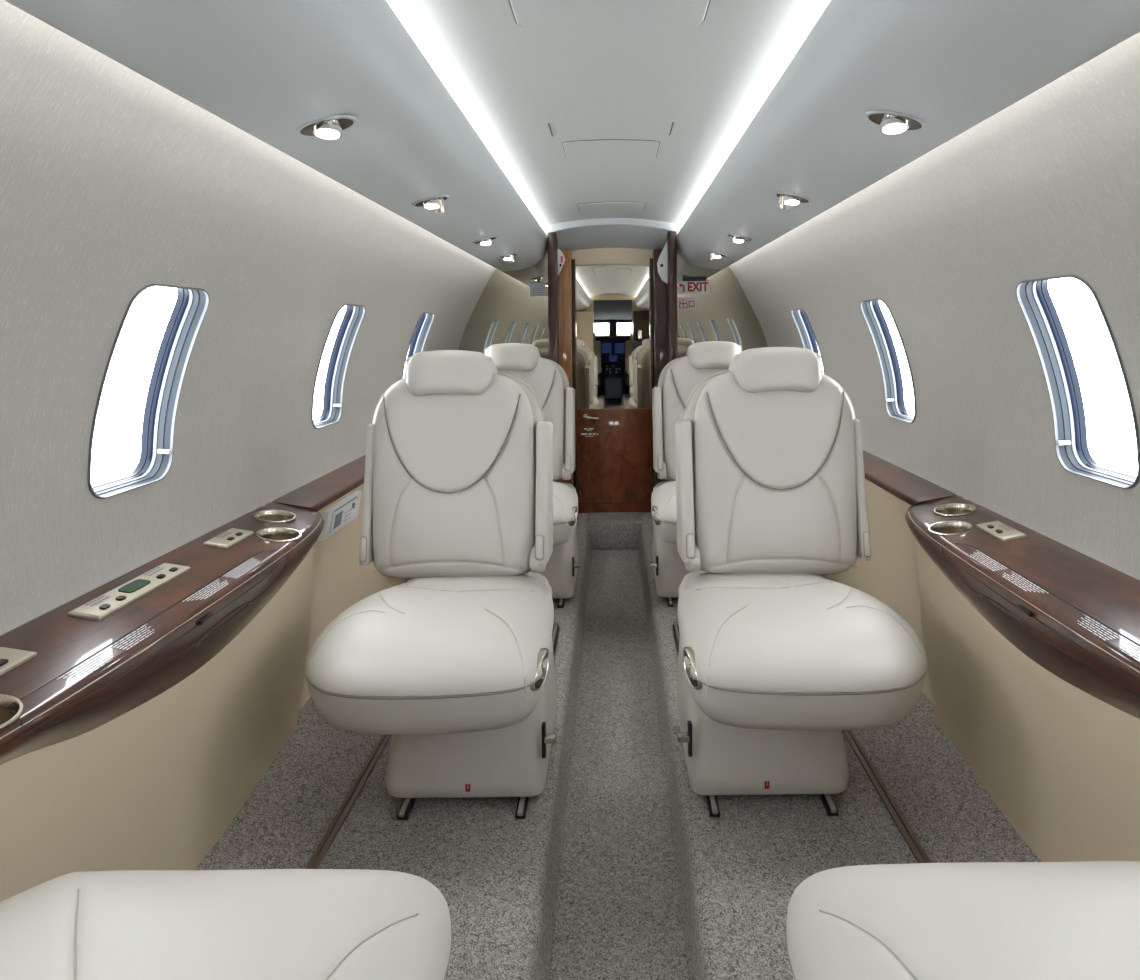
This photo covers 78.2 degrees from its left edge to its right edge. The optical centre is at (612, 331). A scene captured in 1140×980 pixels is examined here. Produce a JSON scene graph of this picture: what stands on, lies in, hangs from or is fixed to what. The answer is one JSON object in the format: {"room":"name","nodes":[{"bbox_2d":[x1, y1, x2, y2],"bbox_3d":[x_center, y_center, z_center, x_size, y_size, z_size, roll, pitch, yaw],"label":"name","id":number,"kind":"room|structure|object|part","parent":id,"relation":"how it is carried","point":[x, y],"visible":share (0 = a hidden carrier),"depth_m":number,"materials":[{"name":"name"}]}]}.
{"room":"aircraft cabin","nodes":[
{"label":"aircraft cabin","id":0,"kind":"room"},
{"bbox_2d":[0,0,495,635],"bbox_3d":[-0.693,0.007,0.260,0.307,0.884,6.960,-1,0,0],"label":"wall","id":1,"kind":"structure","parent":0,"point":[114,184],"depth_m":1.14,"materials":[{"name":"fabric"}]},
{"bbox_2d":[87,284,209,498],"bbox_3d":[-0.823,0.093,1.225,0.139,0.365,0.213,-1,0,0],"label":"window","id":2,"kind":"structure","parent":1,"relation":"in","point":[190,308],"depth_m":1.32,"materials":[{"name":"grey"}]},
{"bbox_2d":[0,546,313,901],"bbox_3d":[-0.774,0.727,1.144,0.158,0.562,1.068,-1,0,0],"label":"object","id":3,"kind":"structure","parent":1,"relation":"attached to","point":[155,786],"depth_m":1.13,"materials":[{"name":"beige"}]},
{"bbox_2d":[0,455,365,764],"bbox_3d":[-0.743,0.486,0.260,0.195,0.159,6.920,-1,0,0],"label":"ledge","id":4,"kind":"object","parent":1,"relation":"attached to","point":[98,656],"visible":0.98,"depth_m":1.06,"materials":[{"name":"brown wood"}]},
{"bbox_3d":[-0.773,0.414,0.855,0.049,0.013,0.110,-1,0,0],"label":"control panel","id":5,"kind":"part","parent":4,"relation":"part of","materials":[{"name":"beige plastic"}]},
{"bbox_3d":[-0.772,0.414,1.130,0.048,0.013,0.220,-1,0,0],"label":"control panel","id":6,"kind":"part","parent":4,"relation":"part of","materials":[{"name":"beige plastic"}]},
{"bbox_3d":[-0.772,0.414,1.410,0.048,0.013,0.100,-1,0,0],"label":"control panel","id":7,"kind":"part","parent":4,"relation":"part of","materials":[{"name":"beige plastic"}]},
{"bbox_3d":[-0.769,0.444,2.705,0.144,0.073,2.030,-1,0,0],"label":"ledge rail","id":8,"kind":"part","parent":4,"relation":"part of","materials":[{"name":"brown wood"}]},
{"bbox_2d":[4,0,547,271],"bbox_3d":[-0.472,-0.415,0.260,0.251,0.185,6.920,-1,0,0],"label":"ceiling panel","id":9,"kind":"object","parent":1,"relation":"attached to","point":[267,69],"depth_m":1.06,"materials":[{"name":"grey plastic"}]},
{"bbox_2d":[296,115,355,139],"bbox_3d":[-0.469,-0.339,1.145,0.096,0.039,0.070,-1,0,0],"label":"light","id":10,"kind":"object","parent":9,"relation":"in","point":[330,127],"visible":0.95,"depth_m":1.13,"materials":[{"name":"grey plastic"}]},
{"bbox_2d":[412,195,448,212],"bbox_3d":[-0.469,-0.333,1.802,0.096,0.049,0.074,-1,0,0],"label":"light","id":11,"kind":"object","parent":9,"relation":"in","point":[436,203],"visible":0.96,"depth_m":1.79,"materials":[{"name":"grey plastic"}]},
{"bbox_2d":[472,236,497,244],"bbox_3d":[-0.469,-0.339,2.560,0.096,0.039,0.070,-1,0,0],"label":"light","id":12,"kind":"object","parent":9,"relation":"in","point":[485,241],"visible":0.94,"depth_m":2.54,"materials":[{"name":"grey plastic"}]},
{"bbox_2d":[497,253,517,261],"bbox_3d":[-0.469,-0.333,3.102,0.096,0.049,0.074,-1,0,0],"label":"light","id":13,"kind":"object","parent":9,"relation":"in","point":[510,257],"visible":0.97,"depth_m":3.09,"materials":[{"name":"grey plastic"}]},
{"bbox_2d":[311,304,364,428],"bbox_3d":[-0.823,0.093,2.055,0.139,0.365,0.213,-1,0,0],"label":"window","id":14,"kind":"structure","parent":1,"relation":"in","point":[352,319],"depth_m":2.15,"materials":[{"name":"grey plastic"}]},
{"bbox_2d":[318,491,361,540],"bbox_3d":[-0.745,0.500,1.917,0.030,0.075,0.235,-1,0,0],"label":"plate","id":15,"kind":"object","parent":1,"relation":"attached to","point":[343,512],"visible":1,"depth_m":1.89,"materials":[{"name":"white plastic"}]},
{"bbox_2d":[333,511,342,528],"bbox_3d":[-0.734,0.502,1.871,0.008,0.038,0.047,-1,0,0],"label":"picture","id":16,"kind":"object","parent":15,"relation":"attached to","point":[338,515],"depth_m":1.87,"materials":[{"name":"grey"}]},
{"bbox_2d":[299,484,405,710],"bbox_3d":[-0.800,0.713,2.695,0.126,0.590,2.050,-1,0,0],"label":"trim","id":17,"kind":"structure","parent":1,"relation":"attached to","point":[339,581],"depth_m":1.98,"materials":[{"name":"beige"}]},
{"bbox_2d":[402,312,433,378],"bbox_3d":[-0.823,0.093,2.885,0.139,0.365,0.213,-1,0,0],"label":"window","id":18,"kind":"structure","parent":1,"relation":"in","point":[420,333],"depth_m":2.98,"materials":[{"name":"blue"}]},
{"bbox_2d":[386,0,829,229],"bbox_3d":[-0.005,-0.508,0.340,1.120,0.156,7.080,-1,0,0],"label":"ceiling","id":19,"kind":"structure","parent":0,"point":[711,78],"depth_m":1.64,"materials":[{"name":"grey plastic"}]},
{"bbox_2d":[508,0,710,27],"bbox_3d":[-0.006,-0.580,0.973,0.352,0.015,0.711,-1,0,0],"label":"ceiling panel","id":20,"kind":"object","parent":19,"relation":"attached to","point":[526,13],"visible":1,"depth_m":1.26,"materials":[{"name":"grey plastic"}]},
{"bbox_2d":[562,139,659,158],"bbox_3d":[-0.006,-0.581,2.230,0.300,0.014,0.206,-1,0,0],"label":"ceiling panel","id":21,"kind":"object","parent":19,"relation":"attached to","point":[602,148],"visible":1,"depth_m":2.21,"materials":[{"name":"grey plastic"}]},
{"bbox_2d":[578,202,645,211],"bbox_3d":[-0.006,-0.581,3.255,0.306,0.014,0.216,-1,0,0],"label":"ceiling panel","id":22,"kind":"object","parent":19,"relation":"attached to","point":[592,206],"visible":1,"depth_m":3.23,"materials":[{"name":"grey plastic"}]},
{"bbox_2d":[459,218,767,358],"bbox_3d":[0.002,0.200,3.740,1.720,1.600,0.280,-1,0,0],"label":"wall","id":23,"kind":"structure","parent":0,"point":[505,311],"depth_m":3.72,"materials":[{"name":"beige mirror"}]},
{"bbox_2d":[459,229,548,358],"bbox_3d":[-0.593,0.206,3.725,0.530,1.600,0.010,-1,0,0],"label":"mirror","id":24,"kind":"object","parent":23,"relation":"attached to","point":[505,311],"depth_m":3.72,"materials":[{"name":"beige mirror"}]},
{"bbox_2d":[530,283,544,295],"bbox_3d":[-0.401,-0.224,3.718,0.080,0.070,0.003,-1,0,0],"label":"card","id":25,"kind":"object","parent":23,"relation":"attached to","point":[536,289],"visible":1,"depth_m":3.72,"materials":[{"name":"white"}]},
{"bbox_2d":[547,232,559,481],"bbox_3d":[-0.308,0.243,3.665,0.045,1.520,0.130,-1,0,0],"label":"trim","id":26,"kind":"structure","parent":23,"relation":"attached to","point":[553,302],"depth_m":3.60,"materials":[{"name":"brown wood"}]},
{"bbox_2d":[557,247,564,275],"bbox_3d":[-0.271,-0.370,3.683,0.038,0.145,0.053,-1,0,0],"label":"sign","id":27,"kind":"object","parent":23,"relation":"attached to","point":[561,259],"visible":1,"depth_m":3.66,"materials":[{"name":"white plastic"}]},
{"bbox_2d":[558,250,573,486],"bbox_3d":[-0.276,0.283,3.790,0.113,1.440,0.140,-1,0,0],"label":"trim","id":28,"kind":"structure","parent":23,"relation":"attached to","point":[565,276],"depth_m":3.72,"materials":[{"name":"orange wood"}]},
{"bbox_2d":[572,259,577,494],"bbox_3d":[-0.211,0.302,3.846,0.020,1.400,0.052,-1,0,0],"label":"trim","id":29,"kind":"structure","parent":23,"relation":"attached to","point":[573,260],"depth_m":3.82,"materials":[{"name":"brown wood"}]},
{"bbox_2d":[576,264,650,512],"bbox_3d":[0.003,0.303,3.862,0.412,1.394,0.076,-1,0,0],"label":"door","id":30,"kind":"structure","parent":23,"relation":"in","point":[613,300],"depth_m":3.87,"materials":[{"name":"brown wood"}]},
{"bbox_3d":[-0.121,0.468,3.842,0.082,0.025,0.036,-1,0,0],"label":"lever","id":31,"kind":"part","parent":30,"relation":"part of","materials":[{"name":"silver metal"}]},
{"bbox_2d":[576,264,650,408],"bbox_3d":[0.000,0.015,3.878,0.408,0.819,0.008,-1,0,0],"label":"mirror","id":32,"kind":"object","parent":30,"relation":"on","point":[613,300],"depth_m":3.87,"materials":[{"name":"multicoloured mirror"}]},
{"bbox_3d":[0.007,0.713,3.885,0.412,0.575,0.030,-1,0,0],"label":"panel","id":33,"kind":"part","parent":30,"relation":"part of","materials":[{"name":"brown wood"}]},
{"bbox_2d":[587,512,642,549],"bbox_3d":[0.010,1.069,3.780,0.290,0.143,0.240,-1,0,0],"label":"step","id":34,"kind":"structure","parent":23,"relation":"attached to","point":[608,530],"depth_m":3.66,"materials":[{"name":"grey carpet"}]},
{"bbox_2d":[649,258,654,494],"bbox_3d":[0.217,0.298,3.846,0.020,1.400,0.052,-1,0,0],"label":"trim","id":35,"kind":"structure","parent":23,"relation":"attached to","point":[651,259],"depth_m":3.82,"materials":[{"name":"brown wood"}]},
{"bbox_2d":[653,249,668,485],"bbox_3d":[0.281,0.277,3.790,0.113,1.440,0.140,-1,0,0],"label":"trim","id":36,"kind":"structure","parent":23,"relation":"attached to","point":[659,287],"depth_m":3.72,"materials":[{"name":"brown wood"}]},
{"bbox_2d":[657,242,667,283],"bbox_3d":[0.259,-0.365,3.684,0.052,0.225,0.052,-1,0,0],"label":"air vent","id":37,"kind":"object","parent":23,"relation":"attached to","point":[662,261],"visible":1,"depth_m":3.66,"materials":[{"name":"white plastic"}]},
{"bbox_2d":[666,231,677,480],"bbox_3d":[0.313,0.237,3.665,0.045,1.520,0.130,-1,0,0],"label":"trim","id":38,"kind":"structure","parent":23,"relation":"attached to","point":[672,323],"depth_m":3.60,"materials":[{"name":"brown wood"}]},
{"bbox_2d":[678,298,695,309],"bbox_3d":[0.393,-0.149,3.717,0.093,0.065,0.006,-1,0,0],"label":"exit sign","id":39,"kind":"object","parent":23,"relation":"attached to","point":[683,303],"visible":1,"depth_m":3.72,"materials":[{"name":"white plastic"}]},
{"bbox_2d":[678,281,709,293],"bbox_3d":[0.429,-0.237,3.717,0.167,0.071,0.006,-1,0,0],"label":"exit sign","id":40,"kind":"object","parent":23,"relation":"attached to","point":[684,287],"visible":1,"depth_m":3.72,"materials":[{"name":"white plastic"}]},
{"bbox_2d":[683,276,705,280],"bbox_3d":[0.432,-0.282,3.710,0.125,0.024,0.020,-1,0,0],"label":"display strip","id":41,"kind":"object","parent":23,"relation":"attached to","point":[690,278],"visible":1,"depth_m":3.70,"materials":[{"name":"black plastic"}]},
{"bbox_2d":[677,228,767,357],"bbox_3d":[0.597,0.194,3.725,0.530,1.600,0.010,-1,0,0],"label":"mirror","id":42,"kind":"object","parent":23,"relation":"attached to","point":[726,314],"depth_m":3.72,"materials":[{"name":"beige mirror"}]},
{"bbox_2d":[195,512,1040,979],"bbox_3d":[0.010,1.035,0.310,1.680,0.210,7.220,-1,0,0],"label":"floor","id":43,"kind":"structure","parent":0,"point":[618,869],"depth_m":1.43,"materials":[{"name":"grey carpet"}]},
{"bbox_2d":[0,869,450,979],"bbox_3d":[-0.421,0.542,0.206,0.569,0.925,1.122,-1,0,0],"label":"seat","id":44,"kind":"object","parent":43,"relation":"on","point":[248,924],"visible":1,"depth_m":0.65,"materials":[{"name":"grey leather"}]},
{"bbox_2d":[305,735,390,868],"bbox_3d":[-0.563,1.002,0.250,0.021,0.007,6.900,-1,0,0],"label":"trim","id":45,"kind":"structure","parent":43,"relation":"on","point":[327,840],"depth_m":1.47,"materials":[{"name":"brown"}]},
{"bbox_2d":[305,350,559,819],"bbox_3d":[-0.376,0.524,1.801,0.503,0.955,1.125,-1,0,0],"label":"seat","id":46,"kind":"object","parent":43,"relation":"on","point":[453,661],"visible":1,"depth_m":1.53,"materials":[{"name":"grey leather"}]},
{"bbox_3d":[-0.614,0.411,1.800,0.022,0.354,0.179,-1,0,0],"label":"armrest","id":47,"kind":"part","parent":46,"relation":"part of","materials":[{"name":"grey leather"}]},
{"bbox_3d":[-0.433,0.998,1.899,0.022,0.012,0.922,-1,0,0],"label":"seat rail","id":48,"kind":"part","parent":46,"relation":"part of","materials":[{"name":"black plastic"}]},
{"bbox_2d":[305,572,553,698],"bbox_3d":[-0.368,0.622,1.549,0.487,0.108,0.622,-1,0,0],"label":"seat cushion","id":49,"kind":"object","parent":46,"relation":"on","point":[429,635],"depth_m":1.33,"materials":[{"name":"grey leather"}]},
{"bbox_3d":[-0.405,0.357,1.773,0.413,0.516,0.150,-1,0,0],"label":"backrest","id":50,"kind":"part","parent":46,"relation":"part of","materials":[{"name":"grey leather"}]},
{"bbox_3d":[-0.190,0.996,1.899,0.022,0.012,0.922,-1,0,0],"label":"seat rail","id":51,"kind":"part","parent":46,"relation":"part of","materials":[{"name":"silver metal"}]},
{"bbox_3d":[-0.134,0.641,1.320,0.010,0.024,0.008,-1,0,0],"label":"handle","id":52,"kind":"part","parent":46,"relation":"part of","materials":[{"name":"silver metal"}]},
{"bbox_3d":[-0.177,0.407,1.800,0.034,0.354,0.179,-1,0,0],"label":"armrest","id":53,"kind":"part","parent":46,"relation":"part of","materials":[{"name":"grey leather"}]},
{"bbox_3d":[-0.135,0.863,1.486,0.028,0.016,0.017,-1,0,0],"label":"lever","id":54,"kind":"part","parent":46,"relation":"part of","materials":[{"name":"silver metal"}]},
{"bbox_2d":[485,343,579,607],"bbox_3d":[-0.376,0.524,2.901,0.503,0.955,1.125,-1,0,0],"label":"seat","id":55,"kind":"object","parent":43,"relation":"on","point":[548,380],"visible":0.38,"depth_m":2.83,"materials":[{"name":"grey leather"}]},
{"bbox_3d":[-0.405,0.357,2.873,0.413,0.516,0.150,-1,0,0],"label":"backrest","id":56,"kind":"part","parent":55,"relation":"part of","materials":[{"name":"grey leather"}]},
{"bbox_3d":[-0.190,0.996,2.999,0.022,0.012,0.922,-1,0,0],"label":"seat rail","id":57,"kind":"part","parent":55,"relation":"part of","materials":[{"name":"black plastic"}]},
{"bbox_2d":[553,481,577,523],"bbox_3d":[-0.368,0.622,2.649,0.487,0.108,0.622,-1,0,0],"label":"seat cushion","id":58,"kind":"object","parent":55,"relation":"on","point":[565,497],"depth_m":2.44,"materials":[{"name":"grey leather"}]},
{"bbox_3d":[-0.177,0.407,2.900,0.034,0.354,0.179,-1,0,0],"label":"armrest","id":59,"kind":"part","parent":55,"relation":"part of","materials":[{"name":"grey leather"}]},
{"bbox_3d":[-0.135,0.863,2.587,0.028,0.016,0.017,-1,0,0],"label":"lever","id":60,"kind":"part","parent":55,"relation":"part of","materials":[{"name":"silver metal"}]},
{"bbox_2d":[650,341,740,606],"bbox_3d":[0.386,0.517,2.901,0.503,0.955,1.125,-1,0,0],"label":"seat","id":61,"kind":"object","parent":43,"relation":"on","point":[678,379],"visible":0.23,"depth_m":2.83,"materials":[{"name":"grey leather"}]},
{"bbox_3d":[0.151,0.861,2.587,0.028,0.016,0.017,-1,0,0],"label":"lever","id":62,"kind":"part","parent":61,"relation":"part of","materials":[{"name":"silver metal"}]},
{"bbox_3d":[0.184,0.403,2.900,0.034,0.354,0.179,-1,0,0],"label":"armrest","id":63,"kind":"part","parent":61,"relation":"part of","materials":[{"name":"grey leather"}]},
{"bbox_2d":[651,480,676,522],"bbox_3d":[0.380,0.614,2.649,0.487,0.108,0.622,-1,0,0],"label":"seat cushion","id":64,"kind":"object","parent":61,"relation":"on","point":[663,497],"depth_m":2.44,"materials":[{"name":"grey leather"}]},
{"bbox_3d":[0.209,0.992,2.999,0.022,0.012,0.922,-1,0,0],"label":"seat rail","id":65,"kind":"part","parent":61,"relation":"part of","materials":[{"name":"black plastic"}]},
{"bbox_3d":[0.412,0.349,2.873,0.413,0.516,0.150,-1,0,0],"label":"backrest","id":66,"kind":"part","parent":61,"relation":"part of","materials":[{"name":"grey leather"}]},
{"bbox_2d":[672,347,926,816],"bbox_3d":[0.386,0.517,1.801,0.503,0.955,1.125,-1,0,0],"label":"seat","id":67,"kind":"object","parent":43,"relation":"on","point":[777,657],"visible":1,"depth_m":1.53,"materials":[{"name":"grey leather"}]},
{"bbox_3d":[0.151,0.861,1.486,0.028,0.016,0.017,-1,0,0],"label":"lever","id":68,"kind":"part","parent":67,"relation":"part of","materials":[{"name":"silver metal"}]},
{"bbox_3d":[0.184,0.403,1.800,0.034,0.354,0.179,-1,0,0],"label":"armrest","id":69,"kind":"part","parent":67,"relation":"part of","materials":[{"name":"grey leather"}]},
{"bbox_3d":[0.146,0.639,1.320,0.010,0.024,0.008,-1,0,0],"label":"handle","id":70,"kind":"part","parent":67,"relation":"part of","materials":[{"name":"silver metal"}]},
{"bbox_3d":[0.209,0.992,1.899,0.022,0.012,0.922,-1,0,0],"label":"seat rail","id":71,"kind":"part","parent":67,"relation":"part of","materials":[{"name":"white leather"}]},
{"bbox_3d":[0.412,0.349,1.773,0.413,0.516,0.150,-1,0,0],"label":"backrest","id":72,"kind":"part","parent":67,"relation":"part of","materials":[{"name":"grey leather"}]},
{"bbox_2d":[677,570,926,693],"bbox_3d":[0.380,0.614,1.549,0.487,0.108,0.622,-1,0,0],"label":"seat cushion","id":73,"kind":"object","parent":67,"relation":"on","point":[741,631],"depth_m":1.33,"materials":[{"name":"grey leather"}]},
{"bbox_3d":[0.453,0.990,1.899,0.022,0.012,0.922,-1,0,0],"label":"seat rail","id":74,"kind":"part","parent":67,"relation":"part of","materials":[{"name":"black plastic"}]},
{"bbox_3d":[0.621,0.399,1.800,0.022,0.354,0.179,-1,0,0],"label":"armrest","id":75,"kind":"part","parent":67,"relation":"part of","materials":[{"name":"grey leather"}]},
{"bbox_2d":[842,730,930,862],"bbox_3d":[0.582,0.991,0.250,0.021,0.007,6.900,-1,0,0],"label":"rail","id":76,"kind":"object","parent":43,"relation":"attached to","point":[911,840],"depth_m":1.48,"materials":[{"name":"brown"}]},
{"bbox_2d":[786,861,1139,979],"bbox_3d":[0.432,0.533,0.206,0.569,0.925,1.122,-1,0,0],"label":"seat","id":77,"kind":"object","parent":43,"relation":"on","point":[963,920],"visible":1,"depth_m":0.64,"materials":[{"name":"grey leather"}]},
{"bbox_2d":[728,32,1139,579],"bbox_3d":[0.693,-0.007,0.260,0.307,0.884,6.960,-1,0,0],"label":"wall","id":78,"kind":"structure","parent":0,"point":[1047,185],"depth_m":1.43,"materials":[{"name":"plastic"}]},
{"bbox_2d":[707,251,727,259],"bbox_3d":[0.462,-0.342,3.102,0.096,0.049,0.074,-1,0,0],"label":"light","id":79,"kind":"object","parent":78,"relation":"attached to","point":[713,255],"visible":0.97,"depth_m":3.09,"materials":[{"name":"grey plastic"}]},
{"bbox_2d":[726,233,751,242],"bbox_3d":[0.462,-0.347,2.560,0.096,0.039,0.070,-1,0,0],"label":"light","id":80,"kind":"object","parent":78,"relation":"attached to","point":[736,238],"visible":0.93,"depth_m":2.54,"materials":[{"name":"grey plastic"}]},
{"bbox_2d":[774,192,811,208],"bbox_3d":[0.462,-0.342,1.802,0.096,0.049,0.074,-1,0,0],"label":"light","id":81,"kind":"object","parent":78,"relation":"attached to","point":[786,199],"visible":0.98,"depth_m":1.79,"materials":[{"name":"grey plastic"}]},
{"bbox_2d":[791,309,824,374],"bbox_3d":[0.825,0.077,2.885,0.139,0.365,0.213,-1,0,0],"label":"window","id":82,"kind":"structure","parent":78,"relation":"in","point":[806,332],"depth_m":2.98,"materials":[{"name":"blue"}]},
{"bbox_2d":[824,479,933,703],"bbox_3d":[0.814,0.697,2.695,0.126,0.590,2.050,-1,0,0],"label":"trim","id":83,"kind":"structure","parent":78,"relation":"attached to","point":[891,576],"depth_m":1.97,"materials":[{"name":"beige plastic"}]},
{"bbox_2d":[860,299,915,422],"bbox_3d":[0.825,0.077,2.055,0.139,0.365,0.213,-1,0,0],"label":"window","id":84,"kind":"structure","parent":78,"relation":"in","point":[871,310],"depth_m":2.15,"materials":[{"name":"grey plastic"}]},
{"bbox_2d":[677,0,1139,268],"bbox_3d":[0.464,-0.424,0.260,0.251,0.185,6.920,-1,0,0],"label":"overhead ceiling panel","id":85,"kind":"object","parent":78,"relation":"attached to","point":[950,65],"depth_m":1.09,"materials":[{"name":"grey plastic"}]},
{"bbox_2d":[865,110,925,133],"bbox_3d":[0.462,-0.347,1.145,0.096,0.039,0.070,-1,0,0],"label":"light","id":86,"kind":"object","parent":85,"relation":"in","point":[890,122],"visible":0.98,"depth_m":1.13,"materials":[{"name":"grey plastic"}]},
{"bbox_2d":[863,450,1139,718],"bbox_3d":[0.752,0.472,0.260,0.195,0.159,6.920,-1,0,0],"label":"ledge","id":87,"kind":"object","parent":78,"relation":"attached to","point":[1075,615],"visible":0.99,"depth_m":1.17,"materials":[{"name":"brown wood"}]},
{"bbox_3d":[0.777,0.429,2.705,0.144,0.073,2.030,-1,0,0],"label":"ledge rail","id":88,"kind":"part","parent":87,"relation":"part of","materials":[{"name":"brown wood"}]},
{"bbox_3d":[0.780,0.400,1.410,0.048,0.013,0.100,-1,0,0],"label":"control panel","id":89,"kind":"part","parent":87,"relation":"part of","materials":[{"name":"beige plastic"}]},
{"bbox_2d":[916,540,1139,861],"bbox_3d":[0.788,0.712,1.144,0.158,0.562,1.068,-1,0,0],"label":"trim","id":90,"kind":"structure","parent":78,"relation":"attached to","point":[1061,763],"depth_m":1.23,"materials":[{"name":"beige leather"}]},
{"bbox_2d":[1016,275,1139,488],"bbox_3d":[0.825,0.077,1.225,0.139,0.365,0.213,-1,0,0],"label":"window","id":91,"kind":"structure","parent":78,"relation":"in","point":[1033,296],"depth_m":1.32,"materials":[{"name":"grey plastic"}]}
]}

